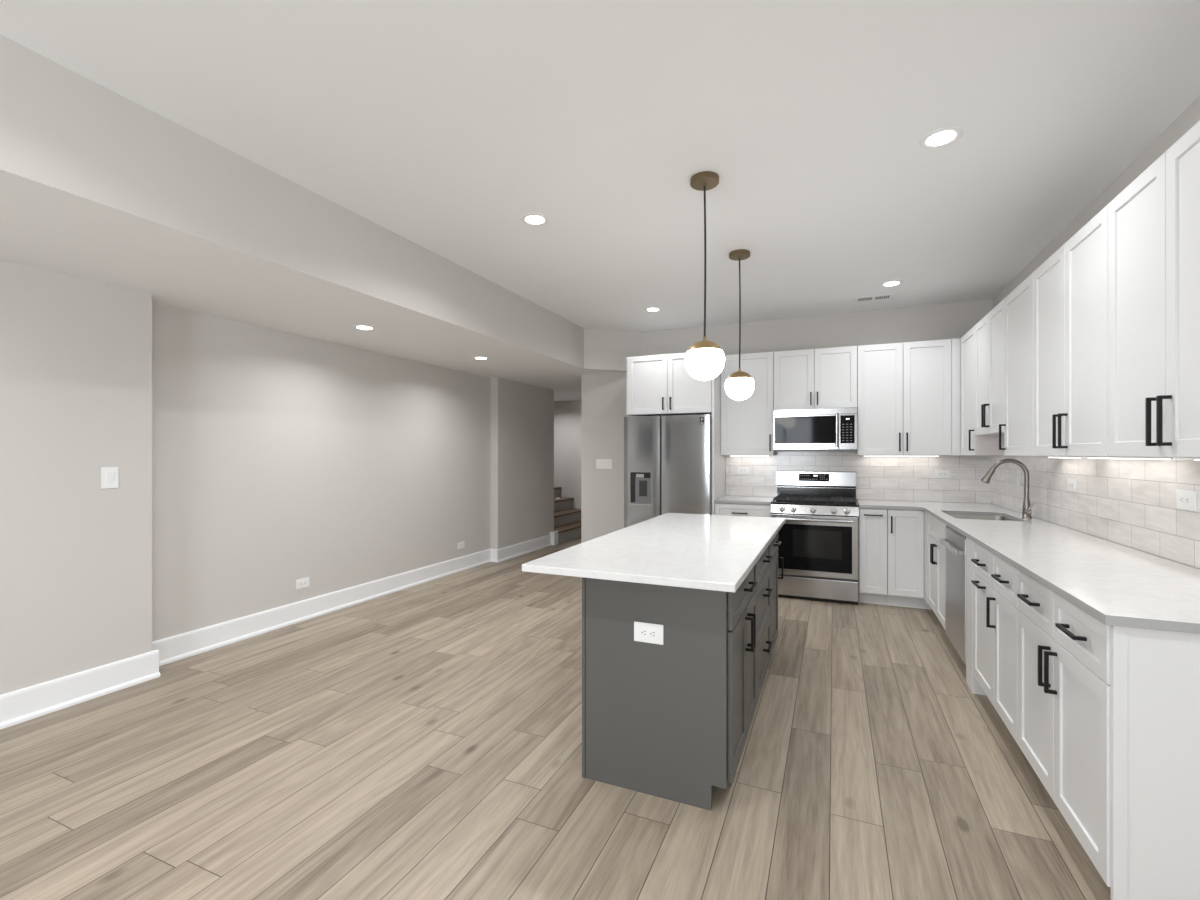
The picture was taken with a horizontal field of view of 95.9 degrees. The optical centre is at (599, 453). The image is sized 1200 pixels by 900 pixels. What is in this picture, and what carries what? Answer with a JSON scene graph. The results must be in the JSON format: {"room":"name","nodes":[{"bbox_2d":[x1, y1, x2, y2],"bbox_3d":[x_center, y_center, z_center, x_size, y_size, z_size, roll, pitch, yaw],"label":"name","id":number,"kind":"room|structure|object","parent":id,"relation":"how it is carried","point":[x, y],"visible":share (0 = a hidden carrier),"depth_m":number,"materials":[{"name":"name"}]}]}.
{"room":"kitchen","nodes":[
{"label":"kitchen","id":0,"kind":"room"},
{"bbox_2d":[0,260,151,694],"bbox_3d":[-3.927,0.199,1.020,0.340,2.347,5.158,0,0,23],"label":"wall","id":1,"kind":"structure","parent":0,"point":[76,353],"depth_m":2.96,"materials":[{"name":"paint"}]},
{"bbox_2d":[0,649,159,728],"bbox_3d":[-3.752,1.290,0.961,0.030,0.163,5.188,0,0,23],"label":"baseboard","id":2,"kind":"structure","parent":1,"relation":"attached to","point":[31,702],"depth_m":2.97,"materials":[{"name":"paint"}]},
{"bbox_2d":[101,467,117,488],"bbox_3d":[-2.827,0.137,3.124,0.011,0.122,0.080,0,0,23],"label":"light switch","id":3,"kind":"object","parent":1,"relation":"attached to","point":[109,475],"visible":1,"depth_m":3.12,"materials":[{"name":"white plastic"}]},
{"bbox_2d":[0,35,640,400],"bbox_3d":[-2.463,-1.206,4.120,3.610,0.461,12.410,0,0,23],"label":"ceiling soffit","id":4,"kind":"structure","parent":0,"point":[98,185],"depth_m":2.80,"materials":[{"name":"paint"}]},
{"bbox_2d":[352,325,376,330],"bbox_3d":[-1.815,-0.972,4.171,0.174,0.006,0.174,0,0,23],"label":"recessed light","id":5,"kind":"object","parent":4,"relation":"in","point":[359,327],"visible":1,"depth_m":4.16,"materials":[{"name":"paint"}]},
{"bbox_2d":[357,326,371,329],"bbox_3d":[-1.815,-0.973,4.171,0.110,0.002,0.110,0,0,23],"label":"diffuser","id":6,"kind":"object","parent":5,"relation":"attached to","point":[358,327],"depth_m":4.19,"materials":[{"name":"white plastic"}]},
{"bbox_2d":[472,356,489,359],"bbox_3d":[-1.208,-0.972,5.496,0.174,0.006,0.174,0,0,23],"label":"recessed light","id":7,"kind":"object","parent":4,"relation":"in","point":[478,357],"visible":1,"depth_m":5.51,"materials":[{"name":"paint"}]},
{"bbox_2d":[152,303,490,641],"bbox_3d":[-2.230,0.199,5.189,0.150,2.347,3.842,0,0,23],"label":"wall","id":8,"kind":"structure","parent":0,"point":[279,458],"depth_m":4.39,"materials":[{"name":"paint"}]},
{"bbox_2d":[296,577,308,589],"bbox_3d":[-2.454,1.067,4.470,0.008,0.080,0.122,0,0,23],"label":"wall outlet","id":9,"kind":"object","parent":8,"relation":"attached to","point":[304,582],"visible":1,"depth_m":4.46,"materials":[{"name":"white plastic"}]},
{"bbox_2d":[299,580,306,585],"bbox_3d":[-2.452,1.067,4.469,0.002,0.037,0.071,0,0,23],"label":"receptacle","id":10,"kind":"object","parent":9,"relation":"attached to","point":[301,582],"depth_m":4.47,"materials":[{"name":"white plastic"}]},
{"bbox_2d":[152,535,551,665],"bbox_3d":[-1.825,1.290,5.760,0.140,0.163,5.212,0,0,23],"label":"baseboard","id":11,"kind":"structure","parent":8,"relation":"attached to","point":[171,649],"depth_m":4.56,"materials":[{"name":"paint"}]},
{"bbox_2d":[458,541,464,548],"bbox_3d":[-1.633,1.072,6.370,0.008,0.080,0.122,0,0,23],"label":"wall outlet","id":12,"kind":"object","parent":8,"relation":"attached to","point":[460,544],"visible":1,"depth_m":6.37,"materials":[{"name":"white plastic"}]},
{"bbox_2d":[491,377,553,548],"bbox_3d":[-1.070,0.199,7.597,0.150,2.347,1.500,0,0,23],"label":"wall","id":13,"kind":"structure","parent":0,"point":[522,414],"depth_m":7.40,"materials":[{"name":"paint"}]},
{"bbox_2d":[550,531,557,545],"bbox_3d":[-0.694,1.272,8.182,0.074,0.200,0.128,0,0,23],"label":"trim","id":14,"kind":"structure","parent":13,"relation":"attached to","point":[554,534],"depth_m":8.13,"materials":[{"name":"paint"}]},
{"bbox_2d":[0,537,1110,899],"bbox_3d":[-0.815,1.432,3.408,7.200,0.120,12.410,0,0,23],"label":"floor","id":15,"kind":"structure","parent":0,"point":[423,741],"depth_m":2.24,"materials":[{"name":"brown wood"}]},
{"bbox_2d":[554,487,580,543],"bbox_3d":[-1.038,0.796,9.250,1.579,1.152,1.554,0,0,23],"label":"staircase","id":16,"kind":"structure","parent":15,"relation":"on","point":[567,519],"depth_m":9.07,"materials":[{"name":"paint"}]},
{"bbox_2d":[624,414,711,527],"bbox_3d":[0.797,0.488,5.837,0.902,1.763,0.692,0,0,23],"label":"refrigerator","id":17,"kind":"object","parent":15,"relation":"on","point":[668,459],"visible":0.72,"depth_m":5.52,"materials":[{"name":"grey metal"}]},
{"bbox_2d":[582,563,756,810],"bbox_3d":[0.374,0.930,2.506,0.662,0.883,0.741,0,0,23],"label":"base cabinet","id":18,"kind":"object","parent":15,"relation":"on","point":[672,720],"visible":0.84,"depth_m":2.18,"materials":[{"name":"grey wood"}]},
{"bbox_2d":[634,621,663,644],"bbox_3d":[0.195,0.720,2.177,0.124,0.079,0.008,0,0,23],"label":"wall outlet","id":19,"kind":"object","parent":18,"relation":"attached to","point":[643,632],"visible":1,"depth_m":2.17,"materials":[{"name":"white plastic"}]},
{"bbox_2d":[640,628,656,638],"bbox_3d":[0.194,0.720,2.175,0.072,0.036,0.002,0,0,23],"label":"receptacle","id":20,"kind":"object","parent":19,"relation":"attached to","point":[645,633],"depth_m":2.17,"materials":[{"name":"white plastic"}]},
{"bbox_2d":[522,513,784,592],"bbox_3d":[0.501,0.473,3.062,0.873,0.030,2.151,0,0,23],"label":"countertop","id":21,"kind":"structure","parent":18,"relation":"on","point":[696,551],"depth_m":2.49,"materials":[{"name":"white stone"}]},
{"bbox_2d":[712,372,724,514],"bbox_3d":[1.251,0.166,5.704,0.027,2.412,0.594,0,0,23],"label":"panel","id":22,"kind":"object","parent":15,"relation":"on","point":[718,460],"visible":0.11,"depth_m":5.58,"materials":[{"name":"white wood"}]},
{"bbox_2d":[715,503,770,516],"bbox_3d":[1.510,0.930,5.586,0.537,0.883,0.622,0,0,23],"label":"base cabinet","id":23,"kind":"object","parent":15,"relation":"on","point":[731,509],"visible":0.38,"depth_m":5.33,"materials":[{"name":"white wood"}]},
{"bbox_2d":[714,496,774,504],"bbox_3d":[1.512,0.473,5.590,0.539,0.030,0.598,0,0,23],"label":"countertop","id":24,"kind":"structure","parent":23,"relation":"on","point":[725,499],"depth_m":5.41,"materials":[{"name":"white stone"}]},
{"bbox_2d":[756,543,772,702],"bbox_3d":[0.655,0.930,3.137,0.646,0.883,0.639,0,0,23],"label":"base cabinet","id":25,"kind":"object","parent":15,"relation":"on","point":[764,643],"visible":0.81,"depth_m":3.00,"materials":[{"name":"grey wood"}]},
{"bbox_2d":[770,533,782,656],"bbox_3d":[0.881,0.930,3.661,0.646,0.883,0.499,0,0,23],"label":"base cabinet","id":26,"kind":"object","parent":15,"relation":"on","point":[775,543],"visible":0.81,"depth_m":3.61,"materials":[{"name":"grey wood"}]},
{"bbox_2d":[771,471,858,604],"bbox_3d":[2.094,0.774,5.286,0.762,1.196,0.687,0,0,23],"label":"range","id":27,"kind":"object","parent":15,"relation":"on","point":[818,536],"visible":0.94,"depth_m":5.05,"materials":[{"name":"grey metal"}]},
{"bbox_2d":[771,499,858,505],"bbox_3d":[2.102,0.466,5.304,0.762,0.012,0.565,0,0,23],"label":"cooktop","id":28,"kind":"object","parent":27,"relation":"in","point":[776,502],"depth_m":5.10,"materials":[{"name":"black metal"}]},
{"bbox_2d":[859,508,886,604],"bbox_3d":[2.570,0.930,5.128,0.228,0.883,0.622,0,0,23],"label":"base cabinet","id":29,"kind":"object","parent":15,"relation":"on","point":[872,521],"visible":0.88,"depth_m":4.89,"materials":[{"name":"white wood"}]},
{"bbox_2d":[887,509,931,609],"bbox_3d":[3.066,0.930,4.847,0.901,0.883,0.746,0,0,23],"label":"base cabinet","id":30,"kind":"object","parent":15,"relation":"on","point":[907,530],"visible":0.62,"depth_m":4.78,"materials":[{"name":"white wood"}]},
{"bbox_2d":[857,500,1199,633],"bbox_3d":[2.299,0.473,3.374,1.125,0.030,4.042,0,0,23],"label":"countertop","id":31,"kind":"structure","parent":30,"relation":"on","point":[1116,584],"depth_m":2.20,"materials":[{"name":"white stone"}]},
{"bbox_2d":[948,514,1013,520],"bbox_3d":[2.844,0.581,4.049,0.472,0.185,0.682,0,0,23],"label":"sink","id":32,"kind":"object","parent":31,"relation":"in","point":[959,516],"visible":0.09,"depth_m":4.31,"materials":[{"name":"metal"}]},
{"bbox_2d":[981,459,1034,517],"bbox_3d":[2.941,0.246,3.914,0.310,0.424,0.083,0,0,23],"label":"kitchen faucet","id":33,"kind":"object","parent":31,"relation":"on","point":[1026,509],"visible":1,"depth_m":3.88,"materials":[{"name":"silver metal"}]},
{"bbox_2d":[928,513,945,629],"bbox_3d":[2.873,0.930,4.084,0.650,0.883,0.802,0,0,23],"label":"base cabinet","id":34,"kind":"object","parent":15,"relation":"on","point":[936,528],"visible":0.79,"depth_m":4.15,"materials":[{"name":"white wood"}]},
{"bbox_2d":[939,525,965,663],"bbox_3d":[2.572,0.936,3.431,0.638,0.872,0.619,0,0,23],"label":"dishwasher","id":35,"kind":"object","parent":15,"relation":"on","point":[954,542],"visible":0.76,"depth_m":3.48,"materials":[{"name":"grey metal"}]},
{"bbox_2d":[966,537,986,695],"bbox_3d":[2.439,0.930,3.055,0.598,0.883,0.160,0,0,23],"label":"filler panel","id":36,"kind":"object","parent":15,"relation":"on","point":[971,681],"visible":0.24,"depth_m":3.17,"materials":[{"name":"white wood"}]},
{"bbox_2d":[971,542,994,705],"bbox_3d":[2.311,0.930,2.781,0.650,0.883,0.439,0,0,23],"label":"base cabinet","id":37,"kind":"object","parent":15,"relation":"on","point":[983,560],"visible":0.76,"depth_m":2.89,"materials":[{"name":"white wood"}]},
{"bbox_2d":[986,555,1018,743],"bbox_3d":[2.148,0.930,2.404,0.650,0.883,0.377,0,0,23],"label":"base cabinet","id":38,"kind":"object","parent":15,"relation":"on","point":[1005,576],"visible":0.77,"depth_m":2.52,"materials":[{"name":"white wood"}]},
{"bbox_2d":[1017,570,1199,899],"bbox_3d":[1.902,0.930,1.835,0.650,0.883,0.859,0,0,23],"label":"base cabinet","id":39,"kind":"object","parent":15,"relation":"on","point":[1109,716],"visible":0.93,"depth_m":1.55,"materials":[{"name":"white wood"}]},
{"bbox_2d":[554,400,580,508],"bbox_3d":[-0.336,0.199,9.862,2.960,2.347,0.120,0,0,23],"label":"wall","id":40,"kind":"structure","parent":0,"point":[567,414],"depth_m":9.90,"materials":[{"name":"paint"}]},
{"bbox_2d":[0,0,1199,331],"bbox_3d":[0.029,-1.486,1.480,4.120,0.100,9.541,0,0,23],"label":"ceiling","id":41,"kind":"structure","parent":0,"point":[441,125],"depth_m":2.31,"materials":[{"name":"paint"}]},
{"bbox_2d":[521,213,548,225],"bbox_3d":[-0.399,-1.433,3.314,0.174,0.006,0.174,0,0,23],"label":"recessed light","id":42,"kind":"object","parent":41,"relation":"in","point":[534,219],"visible":1,"depth_m":3.31,"materials":[{"name":"paint"}]},
{"bbox_2d":[526,216,543,223],"bbox_3d":[-0.399,-1.434,3.314,0.110,0.002,0.110,0,0,23],"label":"diffuser","id":43,"kind":"object","parent":42,"relation":"attached to","point":[530,219],"depth_m":3.32,"materials":[{"name":"white plastic"}]},
{"bbox_2d":[644,307,661,311],"bbox_3d":[0.527,-1.433,5.378,0.174,0.006,0.174,0,0,23],"label":"recessed light","id":44,"kind":"object","parent":41,"relation":"in","point":[650,309],"visible":1,"depth_m":5.37,"materials":[{"name":"paint"}]},
{"bbox_2d":[685,171,724,379],"bbox_3d":[0.545,-0.910,2.820,0.204,1.052,0.204,0,0,23],"label":"pendant lamp","id":45,"kind":"object","parent":41,"relation":"hanging from","point":[705,359],"visible":1,"depth_m":2.76,"materials":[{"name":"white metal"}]},
{"bbox_2d":[725,249,753,399],"bbox_3d":[0.996,-0.910,3.865,0.204,1.052,0.204,0,0,23],"label":"pendant lamp","id":46,"kind":"object","parent":41,"relation":"hanging from","point":[739,385],"visible":1,"depth_m":3.81,"materials":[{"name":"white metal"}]},
{"bbox_2d":[854,293,894,302],"bbox_3d":[2.513,-1.432,4.967,0.330,0.008,0.170,0,0,23],"label":"ceiling vent","id":47,"kind":"object","parent":41,"relation":"in","point":[882,296],"visible":1,"depth_m":4.94,"materials":[{"name":"metal"}]},
{"bbox_2d":[880,280,902,286],"bbox_3d":[2.455,-1.433,4.558,0.174,0.006,0.174,0,0,23],"label":"recessed light","id":48,"kind":"object","parent":41,"relation":"in","point":[894,282],"visible":1,"depth_m":4.55,"materials":[{"name":"paint"}]},
{"bbox_2d":[884,282,898,285],"bbox_3d":[2.455,-1.434,4.558,0.110,0.002,0.110,0,0,23],"label":"diffuser","id":49,"kind":"object","parent":48,"relation":"attached to","point":[885,283],"depth_m":4.55,"materials":[{"name":"white plastic"}]},
{"bbox_2d":[919,126,963,148],"bbox_3d":[1.549,-1.433,2.459,0.174,0.006,0.174,0,0,23],"label":"recessed light","id":50,"kind":"object","parent":41,"relation":"in","point":[942,137],"visible":1,"depth_m":2.45,"materials":[{"name":"paint"}]},
{"bbox_2d":[927,131,954,145],"bbox_3d":[1.549,-1.434,2.459,0.110,0.002,0.110,0,0,23],"label":"diffuser","id":51,"kind":"object","parent":50,"relation":"attached to","point":[940,138],"depth_m":2.46,"materials":[{"name":"white plastic"}]},
{"bbox_2d":[581,299,991,542],"bbox_3d":[1.723,-0.032,5.896,4.206,2.808,0.130,0,0,23],"label":"wall","id":52,"kind":"structure","parent":0,"point":[603,396],"depth_m":5.67,"materials":[{"name":"paint"}]},
{"bbox_2d":[596,459,611,468],"bbox_3d":[0.050,0.121,6.553,0.197,0.110,0.011,0,0,23],"label":"light switch","id":53,"kind":"object","parent":52,"relation":"attached to","point":[600,463],"visible":1,"depth_m":6.55,"materials":[{"name":"white plastic"}]},
{"bbox_2d":[626,353,711,416],"bbox_3d":[0.808,-0.729,5.879,0.923,0.622,0.644,0,0,23],"label":"upper cabinet","id":54,"kind":"object","parent":52,"relation":"attached to","point":[661,385],"visible":0.87,"depth_m":5.63,"materials":[{"name":"white wood"}]},
{"bbox_2d":[737,467,748,473],"bbox_3d":[1.559,0.180,5.891,0.125,0.080,0.008,0,0,23],"label":"wall outlet","id":55,"kind":"object","parent":52,"relation":"attached to","point":[740,470],"visible":1,"depth_m":5.89,"materials":[{"name":"white plastic"}]},
{"bbox_2d":[721,352,775,454],"bbox_3d":[1.565,-0.514,5.715,0.534,1.052,0.324,0,0,23],"label":"upper cabinet","id":56,"kind":"object","parent":52,"relation":"attached to","point":[746,424],"visible":0.88,"depth_m":5.59,"materials":[{"name":"white wood"}]},
{"bbox_2d":[729,455,769,455],"bbox_3d":[1.604,0.018,5.805,0.420,0.011,0.028,0,0,23],"label":"light","id":57,"kind":"object","parent":56,"relation":"attached to","point":[729,455],"visible":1,"depth_m":5.79,"materials":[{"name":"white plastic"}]},
{"bbox_2d":[774,346,856,409],"bbox_3d":[2.166,-0.743,5.461,0.768,0.594,0.334,0,0,23],"label":"upper cabinet","id":58,"kind":"object","parent":52,"relation":"attached to","point":[821,377],"visible":0.98,"depth_m":5.33,"materials":[{"name":"white wood"}]},
{"bbox_2d":[773,407,856,450],"bbox_3d":[2.144,-0.235,5.405,0.760,0.415,0.425,0,0,23],"label":"microwave","id":59,"kind":"object","parent":58,"relation":"attached to","point":[817,429],"visible":1,"depth_m":5.25,"materials":[{"name":"grey metal"}]},
{"bbox_2d":[856,338,959,454],"bbox_3d":[2.902,-0.514,5.138,0.835,1.052,0.324,0,0,23],"label":"upper cabinet","id":60,"kind":"object","parent":52,"relation":"attached to","point":[908,393],"visible":0.98,"depth_m":5.02,"materials":[{"name":"white wood"}]},
{"bbox_2d":[863,455,939,456],"bbox_3d":[2.907,0.018,5.242,0.650,0.011,0.028,0,0,23],"label":"light","id":61,"kind":"object","parent":60,"relation":"attached to","point":[863,455],"visible":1,"depth_m":5.21,"materials":[{"name":"white plastic"}]},
{"bbox_2d":[935,470,949,477],"bbox_3d":[3.262,0.190,5.156,0.125,0.080,0.008,0,0,23],"label":"wall outlet","id":62,"kind":"object","parent":52,"relation":"attached to","point":[938,473],"visible":1,"depth_m":5.15,"materials":[{"name":"white plastic"}]},
{"bbox_2d":[938,472,946,475],"bbox_3d":[3.261,0.190,5.154,0.072,0.037,0.002,0,0,23],"label":"receptacle","id":63,"kind":"object","parent":62,"relation":"attached to","point":[939,473],"depth_m":5.15,"materials":[{"name":"white plastic"}]},
{"bbox_2d":[991,96,1199,568],"bbox_3d":[1.843,-0.032,0.697,0.160,2.808,9.541,0,0,23],"label":"wall","id":64,"kind":"structure","parent":0,"point":[1131,503],"depth_m":2.79,"materials":[{"name":"tile"}]},
{"bbox_2d":[961,326,1003,455],"bbox_3d":[3.242,-0.514,4.553,0.326,1.052,0.538,0,0,23],"label":"upper cabinet","id":65,"kind":"object","parent":64,"relation":"attached to","point":[971,444],"visible":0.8,"depth_m":4.54,"materials":[{"name":"white wood"}]},
{"bbox_2d":[975,299,1003,435],"bbox_3d":[2.980,-0.594,3.932,0.336,0.892,0.806,0,0,23],"label":"upper cabinet","id":66,"kind":"object","parent":64,"relation":"attached to","point":[989,331],"visible":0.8,"depth_m":3.93,"materials":[{"name":"white wood"}]},
{"bbox_2d":[999,273,1032,455],"bbox_3d":[2.701,-0.514,3.301,0.326,1.052,0.570,0,0,23],"label":"upper cabinet","id":67,"kind":"object","parent":64,"relation":"attached to","point":[1018,305],"visible":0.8,"depth_m":3.34,"materials":[{"name":"white wood"}]},
{"bbox_2d":[1047,456,1081,457],"bbox_3d":[2.792,0.018,3.260,0.028,0.011,0.450,0,0,23],"label":"light","id":68,"kind":"object","parent":67,"relation":"attached to","point":[1047,456],"visible":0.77,"depth_m":3.24,"materials":[{"name":"white plastic"}]},
{"bbox_2d":[1017,470,1020,484],"bbox_3d":[3.285,0.184,4.245,0.008,0.120,0.078,0,0,23],"label":"wall outlet","id":69,"kind":"object","parent":64,"relation":"attached to","point":[1018,471],"visible":1,"depth_m":4.23,"materials":[{"name":"white plastic"}]},
{"bbox_2d":[1067,478,1076,491],"bbox_3d":[2.876,0.190,3.300,0.008,0.080,0.128,0,0,23],"label":"wall outlet","id":70,"kind":"object","parent":64,"relation":"attached to","point":[1071,483],"visible":1,"depth_m":3.29,"materials":[{"name":"white plastic"}]},
{"bbox_2d":[1069,482,1073,488],"bbox_3d":[2.874,0.190,3.301,0.002,0.037,0.074,0,0,23],"label":"receptacle","id":71,"kind":"object","parent":70,"relation":"attached to","point":[1071,484],"depth_m":3.29,"materials":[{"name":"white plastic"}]},
{"bbox_2d":[1033,204,1112,456],"bbox_3d":[2.406,-0.514,2.617,0.326,1.052,0.915,0,0,23],"label":"upper cabinet","id":72,"kind":"object","parent":64,"relation":"attached to","point":[1070,288],"visible":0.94,"depth_m":2.60,"materials":[{"name":"white wood"}]},
{"bbox_2d":[1087,457,1172,459],"bbox_3d":[2.498,0.018,2.581,0.028,0.011,0.750,0,0,23],"label":"light","id":73,"kind":"object","parent":72,"relation":"attached to","point":[1154,458],"visible":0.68,"depth_m":2.46,"materials":[{"name":"white plastic"}]},
{"bbox_2d":[1096,458,1169,459],"bbox_3d":[2.498,0.022,2.581,0.018,0.003,0.730,0,0,23],"label":"diffuser","id":74,"kind":"object","parent":73,"relation":"attached to","point":[1096,458],"depth_m":2.42,"materials":[{"name":"white plastic"}]},
{"bbox_2d":[1108,121,1199,457],"bbox_3d":[2.055,-0.514,1.805,0.326,1.052,0.851,0,0,23],"label":"upper cabinet","id":75,"kind":"object","parent":64,"relation":"attached to","point":[1154,222],"visible":1,"depth_m":1.89,"materials":[{"name":"white wood"}]},
{"bbox_2d":[1176,490,1195,510],"bbox_3d":[2.414,0.190,2.231,0.008,0.080,0.128,0,0,23],"label":"wall outlet","id":76,"kind":"object","parent":64,"relation":"attached to","point":[1186,500],"visible":1,"depth_m":2.22,"materials":[{"name":"white plastic"}]},
{"bbox_2d":[1180,495,1190,504],"bbox_3d":[2.412,0.190,2.231,0.002,0.037,0.074,0,0,23],"label":"receptacle","id":77,"kind":"object","parent":76,"relation":"attached to","point":[1184,499],"depth_m":2.23,"materials":[{"name":"white plastic"}]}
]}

